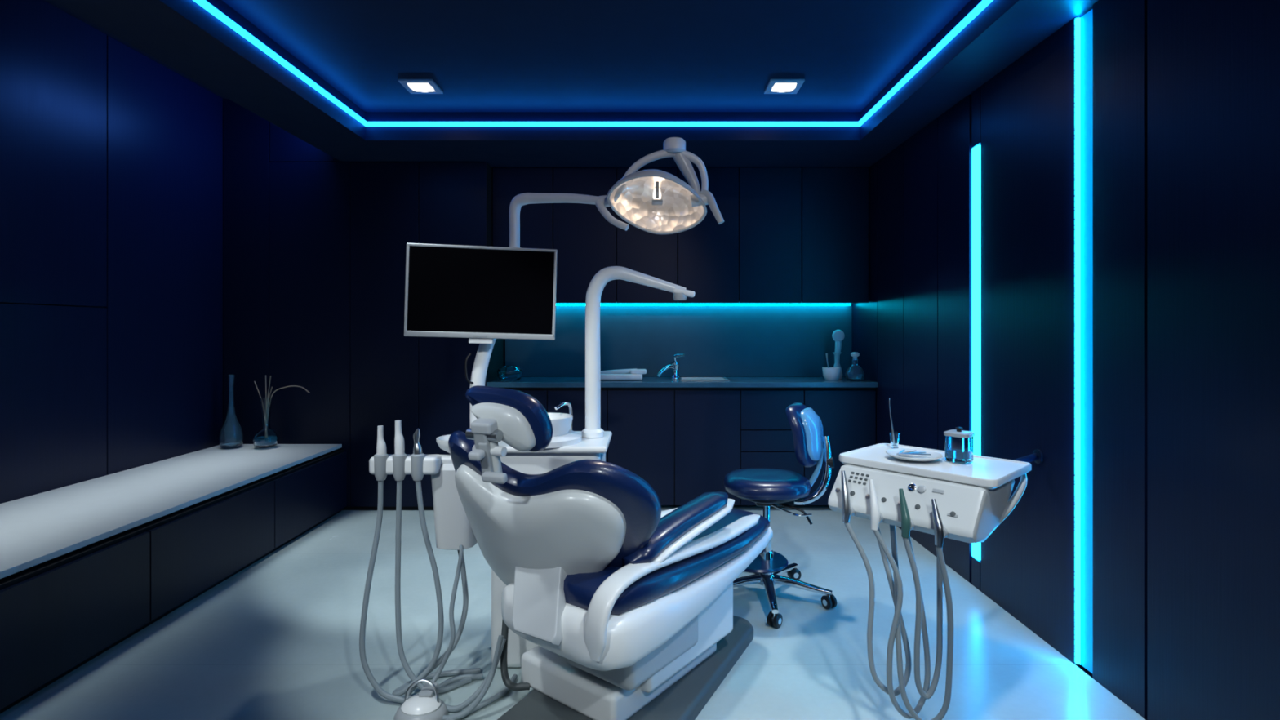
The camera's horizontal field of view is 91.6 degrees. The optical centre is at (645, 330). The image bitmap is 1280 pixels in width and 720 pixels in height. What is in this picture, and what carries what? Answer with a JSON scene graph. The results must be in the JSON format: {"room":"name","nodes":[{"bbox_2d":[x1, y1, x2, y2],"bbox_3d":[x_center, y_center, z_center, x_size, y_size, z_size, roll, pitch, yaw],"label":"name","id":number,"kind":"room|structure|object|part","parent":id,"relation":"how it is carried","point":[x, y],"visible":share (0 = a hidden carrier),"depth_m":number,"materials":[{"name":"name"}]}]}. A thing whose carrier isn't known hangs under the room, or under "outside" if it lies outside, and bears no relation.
{"room":"dental clinic","nodes":[
{"label":"dental clinic","id":0,"kind":"room"},
{"bbox_2d":[0,0,222,503],"bbox_3d":[-3.080,-0.185,1.700,0.120,2.950,6.600,0,0,0],"label":"wall","id":1,"kind":"structure","parent":0,"point":[111,157],"depth_m":3.45,"materials":[{"name":"blue paint"}]},
{"bbox_3d":[-3.030,0.582,2.672,0.020,1.417,1.639,0,0,0],"label":"wall panel","id":2,"kind":"part","parent":1,"relation":"part of","materials":[{"name":"blue paint"}]},
{"bbox_3d":[-3.030,-0.896,2.672,0.020,1.527,1.639,0,0,0],"label":"wall panel","id":3,"kind":"part","parent":1,"relation":"part of","materials":[{"name":"blue paint"}]},
{"bbox_3d":[-3.030,-0.185,3.974,0.020,2.950,0.952,0,0,0],"label":"wall panel","id":4,"kind":"part","parent":1,"relation":"part of","materials":[{"name":"blue paint"}]},
{"bbox_2d":[50,0,364,140],"bbox_3d":[-1.980,-1.320,1.180,0.400,0.220,5.560,0,0,0],"label":"soffit","id":5,"kind":"structure","parent":0,"point":[182,35],"depth_m":2.83,"materials":[{"name":"blue paint"}]},
{"bbox_2d":[192,0,367,125],"bbox_3d":[-1.770,-1.311,1.520,0.020,0.026,4.840,0,0,0],"label":"strip","id":6,"kind":"object","parent":5,"relation":"attached to","point":[206,5],"visible":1,"depth_m":2.95,"materials":[{"name":"blue plastic"}]},
{"bbox_2d":[464,338,496,387],"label":"monitor stand","id":7,"kind":"object","parent":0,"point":[483,354],"depth_m":2.44,"materials":[{"name":"white plastic"}]},
{"bbox_2d":[404,242,557,343],"bbox_3d":[-0.624,-0.139,2.394,0.569,0.380,0.072,0,0,-7],"label":"monitor","id":8,"kind":"object","parent":7,"relation":"attached to","point":[479,294],"visible":1,"depth_m":2.36,"materials":[{"name":"silver metal"}]},
{"bbox_3d":[-0.597,0.075,2.474,0.198,0.696,0.060,0,0,-4],"label":"post","id":9,"kind":"part","parent":7,"relation":"part of","materials":[{"name":"white plastic"}]},
{"bbox_2d":[0,504,1146,719],"bbox_3d":[-0.680,1.330,1.700,4.680,0.080,6.600,0,0,0],"label":"floor","id":10,"kind":"structure","parent":0,"point":[277,638],"depth_m":2.53,"materials":[{"name":"concrete"}]},
{"bbox_2d":[0,444,346,713],"bbox_3d":[-2.574,1.050,1.427,0.887,0.480,6.035,0,0,0],"label":"base cabinet","id":11,"kind":"object","parent":10,"relation":"on","point":[86,566],"visible":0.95,"depth_m":2.78,"materials":[{"name":"black wood"}]},
{"bbox_3d":[-2.140,1.060,2.230,0.020,0.390,0.894,0,0,0],"label":"drawer","id":12,"kind":"part","parent":11,"relation":"part of","materials":[{"name":"blue paint"}]},
{"bbox_3d":[-2.140,1.060,3.130,0.020,0.390,0.894,0,0,0],"label":"drawer","id":13,"kind":"part","parent":11,"relation":"part of","materials":[{"name":"blue paint"}]},
{"bbox_2d":[218,374,243,448],"bbox_3d":[-2.860,0.556,4.300,0.144,0.505,0.144,0,0,0],"label":"bottle vase","id":14,"kind":"object","parent":11,"relation":"on","point":[231,435],"visible":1,"depth_m":4.27,"materials":[{"name":"blue glass"}]},
{"bbox_2d":[253,374,309,448],"bbox_3d":[-2.510,0.559,4.300,0.386,0.500,0.156,0,0,0],"label":"reed diffuser","id":15,"kind":"object","parent":11,"relation":"on","point":[266,437],"visible":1,"depth_m":4.28,"materials":[{"name":"clear glass"}]},
{"bbox_3d":[-2.620,0.636,4.300,0.156,0.345,0.156,0,0,0],"label":"glass","id":16,"kind":"part","parent":15,"relation":"part of","materials":[{"name":"blue"}]},
{"bbox_3d":[-2.140,1.060,4.013,0.020,0.390,0.859,0,0,0],"label":"drawer","id":17,"kind":"part","parent":11,"relation":"part of","materials":[{"name":"blue paint"}]},
{"bbox_2d":[222,98,503,510],"bbox_3d":[-2.078,-0.184,4.724,1.885,2.948,0.548,0,0,0],"label":"wall","id":18,"kind":"structure","parent":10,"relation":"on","point":[314,242],"depth_m":4.45,"materials":[{"name":"black"}]},
{"bbox_3d":[-2.855,-0.198,4.460,0.326,2.916,0.020,0,0,0],"label":"door panel","id":19,"kind":"part","parent":18,"relation":"part of","materials":[{"name":"blue paint"}]},
{"bbox_3d":[-2.438,-1.433,4.461,0.495,0.446,0.018,0,0,0],"label":"door panel","id":20,"kind":"part","parent":18,"relation":"part of","materials":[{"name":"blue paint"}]},
{"bbox_3d":[-2.400,0.027,4.460,0.576,2.466,0.020,0,0,0],"label":"door panel","id":21,"kind":"part","parent":18,"relation":"part of","materials":[{"name":"blue paint"}]},
{"bbox_3d":[-1.865,0.027,4.460,0.486,2.466,0.020,0,0,0],"label":"door panel","id":22,"kind":"part","parent":18,"relation":"part of","materials":[{"name":"blue paint"}]},
{"bbox_3d":[-1.377,0.027,4.460,0.483,2.466,0.020,0,0,0],"label":"door panel","id":23,"kind":"part","parent":18,"relation":"part of","materials":[{"name":"blue paint"}]},
{"bbox_2d":[394,678,448,719],"bbox_3d":[-0.745,1.230,2.071,0.172,0.119,0.148,0,0,0],"label":"foot pedal","id":24,"kind":"object","parent":10,"relation":"on","point":[424,705],"visible":0.98,"depth_m":2.05,"materials":[{"name":"grey plastic"}]},
{"bbox_3d":[-0.735,1.218,2.110,0.045,0.012,0.070,0,0,0],"label":"toe plate","id":25,"kind":"part","parent":24,"relation":"part of","materials":[{"name":"grey plastic"}]},
{"bbox_2d":[359,401,612,719],"bbox_3d":[-0.570,0.787,2.316,0.860,1.007,0.649,0,0,0],"label":"dental assistant unit","id":26,"kind":"object","parent":10,"relation":"on","point":[453,530],"visible":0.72,"depth_m":2.27,"materials":[{"name":"white plastic"}]},
{"bbox_2d":[373,453,388,480],"bbox_3d":[-0.955,0.492,2.250,0.048,0.095,0.048,0,0,0],"label":"socket","id":27,"kind":"object","parent":26,"relation":"attached to","point":[380,460],"depth_m":2.23,"materials":[{"name":"grey plastic"}]},
{"bbox_2d":[392,453,406,480],"bbox_3d":[-0.888,0.492,2.250,0.048,0.095,0.048,0,0,0],"label":"socket","id":28,"kind":"object","parent":26,"relation":"attached to","point":[399,460],"depth_m":2.23,"materials":[{"name":"grey plastic"}]},
{"bbox_2d":[410,453,424,480],"bbox_3d":[-0.822,0.492,2.250,0.048,0.095,0.048,0,0,0],"label":"socket","id":29,"kind":"object","parent":26,"relation":"attached to","point":[417,460],"depth_m":2.23,"materials":[{"name":"grey plastic"}]},
{"bbox_2d":[435,434,451,453],"bbox_3d":[-0.705,0.450,2.360,0.166,0.090,0.166,0,0,0],"label":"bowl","id":30,"kind":"object","parent":26,"relation":"on","point":[442,441],"depth_m":2.31,"materials":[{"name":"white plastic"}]},
{"bbox_3d":[-0.800,0.490,2.320,0.200,0.050,0.060,0,0,0],"label":"holder arm","id":31,"kind":"part","parent":26,"relation":"part of","materials":[{"name":"white plastic"}]},
{"bbox_2d":[546,412,573,436],"bbox_3d":[-0.385,0.378,2.380,0.216,0.100,0.216,0,0,0],"label":"bowl","id":32,"kind":"object","parent":26,"relation":"on","point":[562,423],"depth_m":2.33,"materials":[{"name":"white ceramic"}]},
{"bbox_2d":[582,266,695,438],"bbox_3d":[-0.028,0.083,2.500,0.455,0.683,0.090,0,0,0],"label":"support","id":33,"kind":"object","parent":26,"relation":"on","point":[593,429],"visible":1,"depth_m":2.48,"materials":[{"name":"white plastic"}]},
{"bbox_2d":[448,385,773,719],"bbox_3d":[-0.080,0.725,2.279,0.715,1.128,1.419,0,0,31],"label":"dental chair","id":34,"kind":"object","parent":10,"relation":"on","point":[626,602],"visible":1,"depth_m":1.86,"materials":[{"name":"blue leather"}]},
{"bbox_2d":[465,385,552,451],"bbox_3d":[-0.390,0.253,1.796,0.259,0.186,0.100,0,0,16],"label":"cushion","id":35,"kind":"object","parent":34,"relation":"on","point":[532,431],"depth_m":1.74,"materials":[{"name":"blue leather"}]},
{"bbox_2d":[448,430,661,566],"bbox_3d":[-0.298,0.567,1.921,0.681,0.500,0.286,0,0,26],"label":"cushion","id":36,"kind":"object","parent":34,"relation":"on","point":[582,513],"depth_m":1.82,"materials":[{"name":"blue leather"}]},
{"bbox_3d":[-0.030,1.264,2.270,0.540,0.050,1.200,0,0,28],"label":"rubber plate","id":37,"kind":"part","parent":34,"relation":"part of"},
{"bbox_2d":[563,508,769,615],"bbox_3d":[0.080,0.789,2.308,0.484,0.142,1.150,0,0,38],"label":"seat cushion","id":38,"kind":"object","parent":34,"relation":"on","point":[672,585],"depth_m":1.96,"materials":[{"name":"blue leather"}]},
{"bbox_3d":[0.162,0.687,2.143,0.109,0.075,0.637,0,0,33],"label":"armrest frame","id":39,"kind":"part","parent":34,"relation":"part of","materials":[{"name":"white plastic"}]},
{"bbox_2d":[486,376,878,505],"bbox_3d":[0.264,0.809,4.708,2.787,0.882,0.577,0,0,0],"label":"base cabinet","id":40,"kind":"object","parent":10,"relation":"on","point":[682,437],"visible":0.56,"depth_m":4.45,"materials":[{"name":"black"}]},
{"bbox_3d":[-0.915,0.840,4.460,0.424,0.820,0.020,0,0,0],"label":"door panel","id":41,"kind":"part","parent":40,"relation":"part of","materials":[{"name":"blue paint"}]},
{"bbox_3d":[-0.485,0.840,4.460,0.424,0.820,0.020,0,0,0],"label":"door panel","id":42,"kind":"part","parent":40,"relation":"part of","materials":[{"name":"blue paint"}]},
{"bbox_3d":[-0.030,0.840,4.460,0.474,0.820,0.020,0,0,0],"label":"door panel","id":43,"kind":"part","parent":40,"relation":"part of","materials":[{"name":"blue paint"}]},
{"bbox_2d":[486,376,878,387],"bbox_3d":[0.265,0.387,4.699,2.785,0.037,0.558,0,0,0],"label":"countertop","id":44,"kind":"structure","parent":40,"relation":"on","point":[525,381],"depth_m":4.42,"materials":[{"name":"stone"}]},
{"bbox_2d":[496,365,523,381],"bbox_3d":[-1.000,0.315,4.600,0.190,0.105,0.190,0,0,0],"label":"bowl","id":45,"kind":"object","parent":44,"relation":"on","point":[504,373],"visible":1,"depth_m":4.53,"materials":[{"name":"clear glass"}]},
{"bbox_2d":[600,368,646,380],"bbox_3d":[-0.175,0.324,4.620,0.370,0.084,0.120,0,0,0],"label":"towels","id":46,"kind":"object","parent":44,"relation":"on","point":[635,374],"visible":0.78,"depth_m":4.57,"materials":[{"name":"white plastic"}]},
{"bbox_2d":[657,354,684,378],"bbox_3d":[0.191,0.272,4.730,0.217,0.190,0.102,0,0,-8],"label":"faucet","id":47,"kind":"object","parent":44,"relation":"on","point":[674,365],"visible":1,"depth_m":4.72,"materials":[{"name":"silver metal"}]},
{"bbox_3d":[0.163,0.305,4.712,0.164,0.094,0.035,0,0,-30],"label":"spout","id":48,"kind":"part","parent":47,"relation":"part of","materials":[{"name":"silver metal"}]},
{"bbox_3d":[0.255,0.211,4.720,0.100,0.068,0.038,0,0,38],"label":"lever","id":49,"kind":"part","parent":47,"relation":"part of","materials":[{"name":"silver metal"}]},
{"bbox_2d":[679,377,729,380],"bbox_3d":[0.440,0.364,4.690,0.360,0.006,0.260,0,0,0],"label":"sink","id":50,"kind":"object","parent":44,"relation":"in","point":[680,378],"visible":0.88,"depth_m":4.68,"materials":[{"name":"silver metal"}]},
{"bbox_2d":[682,377,724,379],"bbox_3d":[0.440,0.366,4.690,0.320,0.002,0.220,0,0,0],"label":"basin","id":51,"kind":"object","parent":50,"relation":"in","point":[682,378],"depth_m":4.69,"materials":[{"name":"grey plastic"}]},
{"bbox_2d":[822,353,840,380],"bbox_3d":[1.385,0.268,4.620,0.136,0.199,0.136,0,0,0],"label":"cup","id":52,"kind":"object","parent":44,"relation":"on","point":[828,373],"visible":1,"depth_m":4.57,"materials":[{"name":"white ceramic"}]},
{"bbox_2d":[831,329,844,378],"bbox_3d":[1.478,0.180,4.780,0.096,0.376,0.080,0,0,0],"label":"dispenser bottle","id":53,"kind":"object","parent":44,"relation":"on","point":[837,335],"visible":0.81,"depth_m":4.76,"materials":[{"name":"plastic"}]},
{"bbox_3d":[1.475,0.268,4.780,0.080,0.200,0.080,0,0,0],"label":"stem","id":54,"kind":"part","parent":53,"relation":"part of","materials":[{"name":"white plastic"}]},
{"bbox_2d":[845,351,864,381],"bbox_3d":[1.545,0.263,4.580,0.136,0.210,0.136,0,0,0],"label":"flask","id":55,"kind":"object","parent":44,"relation":"on","point":[855,372],"visible":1,"depth_m":4.54,"materials":[{"name":"blue"}]},
{"bbox_3d":[0.447,0.840,4.460,0.467,0.820,0.020,0,0,0],"label":"door panel","id":56,"kind":"part","parent":40,"relation":"part of","materials":[{"name":"blue paint"}]},
{"bbox_3d":[0.911,0.789,4.460,0.450,0.148,0.020,0,0,0],"label":"drawer","id":57,"kind":"part","parent":40,"relation":"part of","materials":[{"name":"blue paint"}]},
{"bbox_3d":[0.911,0.569,4.460,0.450,0.278,0.020,0,0,0],"label":"drawer","id":58,"kind":"part","parent":40,"relation":"part of","materials":[{"name":"blue paint"}]},
{"bbox_3d":[0.911,1.060,4.460,0.450,0.380,0.020,0,0,0],"label":"drawer","id":59,"kind":"part","parent":40,"relation":"part of","materials":[{"name":"blue paint"}]},
{"bbox_3d":[1.396,0.840,4.460,0.508,0.820,0.020,0,0,0],"label":"door panel","id":60,"kind":"part","parent":40,"relation":"part of","materials":[{"name":"blue paint"}]},
{"bbox_2d":[723,402,836,628],"bbox_3d":[0.588,0.823,2.976,0.641,0.932,0.604,0,0,0],"label":"stool","id":61,"kind":"object","parent":10,"relation":"on","point":[766,487],"visible":0.83,"depth_m":2.93,"materials":[{"name":"blue leather"}]},
{"bbox_3d":[0.427,1.199,2.961,0.285,0.056,0.052,0,0,-14],"label":"leg","id":62,"kind":"part","parent":61,"relation":"part of","materials":[{"name":"silver metal"}]},
{"bbox_3d":[0.585,0.796,3.000,0.340,0.042,0.340,0,0,0],"label":"seat plate","id":63,"kind":"part","parent":61,"relation":"part of","materials":[{"name":"black plastic"}]},
{"bbox_2d":[723,467,811,500],"bbox_3d":[0.585,0.734,3.000,0.410,0.082,0.390,0,0,0],"label":"seat cushion","id":64,"kind":"object","parent":61,"relation":"on","point":[758,483],"depth_m":2.87,"materials":[{"name":"blue leather"}]},
{"bbox_3d":[0.574,1.199,2.838,0.052,0.056,0.285,0,0,4],"label":"leg","id":65,"kind":"part","parent":61,"relation":"part of","materials":[{"name":"silver metal"}]},
{"bbox_3d":[0.689,1.199,3.124,0.052,0.056,0.285,0,0,40],"label":"leg","id":66,"kind":"part","parent":61,"relation":"part of","materials":[{"name":"silver metal"}]},
{"bbox_3d":[0.662,0.830,2.874,0.217,0.030,0.036,0,0,38],"label":"lever","id":67,"kind":"part","parent":61,"relation":"part of","materials":[{"name":"silver metal"}]},
{"bbox_3d":[0.695,0.854,2.902,0.172,0.079,0.017,0,0,33],"label":"lever","id":68,"kind":"part","parent":61,"relation":"part of","materials":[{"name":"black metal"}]},
{"bbox_2d":[785,402,817,466],"bbox_3d":[0.779,0.506,3.049,0.135,0.297,0.301,0,0,25],"label":"backrest cushion","id":69,"kind":"object","parent":61,"relation":"on","point":[802,420],"depth_m":2.93,"materials":[{"name":"blue leather"}]},
{"bbox_3d":[0.736,1.199,2.939,0.285,0.056,0.052,0,0,22],"label":"leg","id":70,"kind":"part","parent":61,"relation":"part of","materials":[{"name":"silver metal"}]},
{"bbox_3d":[0.886,0.629,2.970,0.035,0.052,0.052,0,0,25],"label":"backrest knob","id":71,"kind":"part","parent":61,"relation":"part of","materials":[{"name":"black plastic"}]},
{"bbox_2d":[222,0,970,168],"bbox_3d":[-0.210,-1.325,1.700,3.940,0.230,6.600,0,0,0],"label":"ceiling","id":72,"kind":"structure","parent":0,"point":[491,60],"depth_m":3.31,"materials":[{"name":"blue paint"}]},
{"bbox_2d":[398,79,443,93],"bbox_3d":[-1.270,-1.383,3.530,0.190,0.014,0.190,0,0,0],"label":"recessed light","id":73,"kind":"object","parent":72,"relation":"in","point":[412,86],"visible":1,"depth_m":3.51,"materials":[{"name":"grey plastic"}]},
{"bbox_3d":[-1.347,-1.384,3.530,0.035,0.012,0.120,0,0,0],"label":"trim rail","id":74,"kind":"part","parent":73,"relation":"part of","materials":[{"name":"grey plastic"}]},
{"bbox_3d":[-1.270,-1.384,3.453,0.190,0.012,0.035,0,0,0],"label":"trim rail","id":75,"kind":"part","parent":73,"relation":"part of","materials":[{"name":"grey plastic"}]},
{"bbox_3d":[-1.270,-1.384,3.607,0.190,0.012,0.035,0,0,0],"label":"trim rail","id":76,"kind":"part","parent":73,"relation":"part of","materials":[{"name":"grey plastic"}]},
{"bbox_3d":[-1.192,-1.384,3.530,0.035,0.012,0.120,0,0,0],"label":"trim rail","id":77,"kind":"part","parent":73,"relation":"part of","materials":[{"name":"grey plastic"}]},
{"bbox_3d":[-0.205,-1.415,1.530,3.250,0.050,4.960,0,0,0],"label":"tray panel","id":78,"kind":"part","parent":72,"relation":"part of","materials":[{"name":"blue paint"}]},
{"bbox_2d":[364,121,860,126],"bbox_3d":[-0.205,-1.311,3.950,3.150,0.026,0.020,0,0,0],"label":"strip","id":79,"kind":"object","parent":72,"relation":"attached to","point":[369,123],"visible":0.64,"depth_m":3.94,"materials":[{"name":"blue plastic"}]},
{"bbox_2d":[764,79,804,93],"bbox_3d":[0.787,-1.383,3.530,0.190,0.014,0.190,0,0,0],"label":"recessed light","id":80,"kind":"object","parent":72,"relation":"in","point":[775,86],"visible":1,"depth_m":3.51,"materials":[{"name":"grey plastic"}]},
{"bbox_3d":[0.710,-1.384,3.530,0.035,0.012,0.120,0,0,0],"label":"trim rail","id":81,"kind":"part","parent":80,"relation":"part of","materials":[{"name":"grey plastic"}]},
{"bbox_3d":[0.787,-1.384,3.607,0.190,0.012,0.035,0,0,0],"label":"trim rail","id":82,"kind":"part","parent":80,"relation":"part of","materials":[{"name":"grey plastic"}]},
{"bbox_3d":[0.787,-1.384,3.453,0.190,0.012,0.035,0,0,0],"label":"trim rail","id":83,"kind":"part","parent":80,"relation":"part of","materials":[{"name":"grey plastic"}]},
{"bbox_3d":[0.865,-1.384,3.530,0.035,0.012,0.120,0,0,0],"label":"trim rail","id":84,"kind":"part","parent":80,"relation":"part of","materials":[{"name":"grey plastic"}]},
{"bbox_2d":[508,137,724,248],"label":"lamp","id":85,"kind":"object","parent":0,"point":[669,203],"depth_m":2.35,"materials":[{"name":"white plastic"}]},
{"bbox_3d":[-0.338,-0.403,2.419,0.430,0.286,0.050,0,0,19],"label":"post","id":86,"kind":"part","parent":85,"relation":"part of","materials":[{"name":"white plastic"}]},
{"bbox_3d":[0.045,-0.520,2.302,0.012,0.064,0.025,0,0,0],"label":"shield stem","id":87,"kind":"part","parent":85,"relation":"part of","materials":[{"name":"grey plastic"}]},
{"bbox_3d":[0.045,-0.512,2.342,0.032,0.057,0.053,0,0,0],"label":"bulb","id":88,"kind":"part","parent":85,"relation":"part of","materials":[{"name":"white glass"}]},
{"bbox_2d":[503,303,851,365],"bbox_3d":[-0.680,-0.185,5.050,4.880,2.950,0.100,0,0,0],"label":"wall","id":89,"kind":"structure","parent":0,"point":[851,304],"depth_m":5.00,"materials":[{"name":"blue paint"}]},
{"bbox_2d":[505,304,852,376],"bbox_3d":[0.269,0.077,4.991,2.777,0.575,0.018,0,0,0],"label":"backsplash","id":90,"kind":"structure","parent":89,"relation":"attached to","point":[714,340],"depth_m":4.98,"materials":[{"name":"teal glass"}]},
{"bbox_2d":[493,167,868,303],"bbox_3d":[0.264,-0.707,4.789,2.787,1.003,0.378,0,0,0],"label":"upper cabinet","id":91,"kind":"object","parent":89,"relation":"attached to","point":[786,235],"visible":0.89,"depth_m":4.60,"materials":[{"name":"black"}]},
{"bbox_3d":[-0.906,-0.706,4.610,0.442,1.001,0.020,0,0,0],"label":"door panel","id":92,"kind":"part","parent":91,"relation":"part of","materials":[{"name":"blue paint"}]},
{"bbox_3d":[-0.447,-0.706,4.610,0.465,1.001,0.020,0,0,0],"label":"door panel","id":93,"kind":"part","parent":91,"relation":"part of","materials":[{"name":"blue paint"}]},
{"bbox_3d":[0.015,-0.706,4.610,0.445,1.001,0.020,0,0,0],"label":"door panel","id":94,"kind":"part","parent":91,"relation":"part of","materials":[{"name":"blue paint"}]},
{"bbox_2d":[555,303,850,305],"bbox_3d":[0.265,-0.206,4.942,2.730,0.016,0.035,0,0,0],"label":"led light","id":95,"kind":"object","parent":91,"relation":"attached to","point":[556,304],"visible":0.56,"depth_m":4.93,"materials":[{"name":"teal plastic"}]},
{"bbox_3d":[0.467,-0.706,4.610,0.448,1.001,0.020,0,0,0],"label":"door panel","id":96,"kind":"part","parent":91,"relation":"part of","materials":[{"name":"blue paint"}]},
{"bbox_3d":[0.926,-0.706,4.610,0.459,1.001,0.020,0,0,0],"label":"door panel","id":97,"kind":"part","parent":91,"relation":"part of","materials":[{"name":"blue paint"}]},
{"bbox_3d":[1.408,-0.706,4.610,0.492,1.001,0.020,0,0,0],"label":"door panel","id":98,"kind":"part","parent":91,"relation":"part of","materials":[{"name":"blue paint"}]},
{"bbox_2d":[851,86,980,590],"bbox_3d":[1.675,0.040,4.043,0.030,2.500,1.915,0,0,0],"label":"wall","id":99,"kind":"structure","parent":0,"point":[895,334],"depth_m":3.96,"materials":[{"name":"blue paint"}]},
{"bbox_2d":[937,94,972,582],"bbox_3d":[1.675,0.040,3.356,0.030,2.500,0.342,0,0,0],"label":"wall panel","id":100,"kind":"object","parent":99,"relation":"attached to","point":[954,125],"visible":0.59,"depth_m":3.33,"materials":[{"name":"blue paint"}]},
{"bbox_2d":[972,145,980,559],"bbox_3d":[1.667,0.110,3.125,0.026,2.070,0.060,0,0,0],"label":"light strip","id":101,"kind":"object","parent":99,"relation":"in","point":[975,150],"visible":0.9,"depth_m":3.10,"materials":[{"name":"blue plastic"}]},
{"bbox_2d":[860,0,1098,140],"bbox_3d":[1.565,-1.320,1.180,0.390,0.220,5.560,0,0,0],"label":"soffit","id":102,"kind":"structure","parent":0,"point":[1004,31],"depth_m":2.83,"materials":[{"name":"blue paint"}]},
{"bbox_2d":[858,0,993,125],"bbox_3d":[1.360,-1.311,1.520,0.020,0.026,4.840,0,0,0],"label":"strip","id":103,"kind":"object","parent":102,"relation":"attached to","point":[983,4],"visible":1,"depth_m":2.95,"materials":[{"name":"blue plastic"}]},
{"bbox_2d":[980,17,1080,664],"bbox_3d":[1.675,0.040,2.741,0.030,2.500,0.678,0,0,0],"label":"wall panel","id":104,"kind":"object","parent":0,"point":[1028,108],"visible":0.8,"depth_m":2.66,"materials":[{"name":"blue paint"}]},
{"bbox_2d":[827,443,1043,719],"bbox_3d":[1.169,0.830,2.326,1.156,0.766,0.537,0,0,-43],"label":"dental instrument unit","id":105,"kind":"object","parent":104,"relation":"attached to","point":[941,498],"visible":1,"depth_m":1.95,"materials":[{"name":"white plastic"}]},
{"bbox_2d":[888,398,900,447],"bbox_3d":[0.956,0.353,2.385,0.039,0.187,0.038,0,0,0],"label":"vial","id":106,"kind":"object","parent":105,"relation":"on","point":[894,436],"visible":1,"depth_m":2.38,"materials":[{"name":"blue"}]},
{"bbox_2d":[885,448,942,461],"bbox_3d":[0.942,0.436,2.180,0.184,0.020,0.184,0,0,0],"label":"plate","id":107,"kind":"object","parent":105,"relation":"on","point":[907,454],"visible":1,"depth_m":2.16,"materials":[{"name":"white ceramic"}]},
{"bbox_2d":[943,426,974,463],"bbox_3d":[1.078,0.388,2.136,0.082,0.116,0.082,0,0,-43],"label":"glass jar","id":108,"kind":"object","parent":105,"relation":"on","point":[958,443],"visible":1,"depth_m":2.11,"materials":[{"name":"blue"}]},
{"bbox_3d":[1.078,0.354,2.136,0.082,0.015,0.082,0,0,-44],"label":"lid","id":109,"kind":"part","parent":108,"relation":"part of","materials":[{"name":"grey plastic"}]},
{"bbox_3d":[1.078,0.339,2.136,0.024,0.018,0.024,0,0,0],"label":"lid knob","id":110,"kind":"part","parent":108,"relation":"part of","materials":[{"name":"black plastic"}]},
{"bbox_3d":[1.183,0.547,2.006,0.250,0.153,0.041,0,0,-37],"label":"grab blade","id":111,"kind":"part","parent":105,"relation":"part of","materials":[{"name":"white plastic"}]},
{"bbox_3d":[1.348,0.525,2.391,0.750,0.038,0.035,0,0,-37],"label":"mount arm","id":112,"kind":"part","parent":105,"relation":"part of","materials":[{"name":"blue paint"}]},
{"bbox_2d":[1092,0,1146,719],"bbox_3d":[1.675,0.040,2.188,0.030,2.500,0.244,0,0,0],"label":"wall panel","id":113,"kind":"object","parent":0,"point":[1119,27],"visible":0.85,"depth_m":2.18,"materials":[{"name":"blue paint"}]},
{"bbox_2d":[1146,0,1279,719],"bbox_3d":[1.675,0.040,1.529,0.030,2.500,1.058,0,0,0],"label":"wall panel","id":114,"kind":"object","parent":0,"point":[1213,66],"visible":1,"depth_m":1.82,"materials":[{"name":"blue paint"}]},
{"bbox_3d":[1.735,-0.185,1.700,0.090,2.950,6.600,0,0,0],"label":"wall","id":115,"kind":"structure","parent":0,"visible":0},
{"bbox_2d":[1080,8,1092,673],"bbox_3d":[1.674,0.040,2.348,0.016,2.480,0.072,0,0,0],"label":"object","id":116,"kind":"object","parent":115,"relation":"in","point":[1086,20],"visible":0.8,"depth_m":2.35,"materials":[{"name":"blue plastic"}]},
{"bbox_2d":[1075,17,1080,664],"bbox_3d":[1.664,0.040,2.392,0.016,2.480,0.012,0,0,0],"label":"strip light","id":117,"kind":"object","parent":116,"relation":"attached to","point":[1077,20],"visible":1,"depth_m":2.39,"materials":[{"name":"blue plastic"}]}
]}

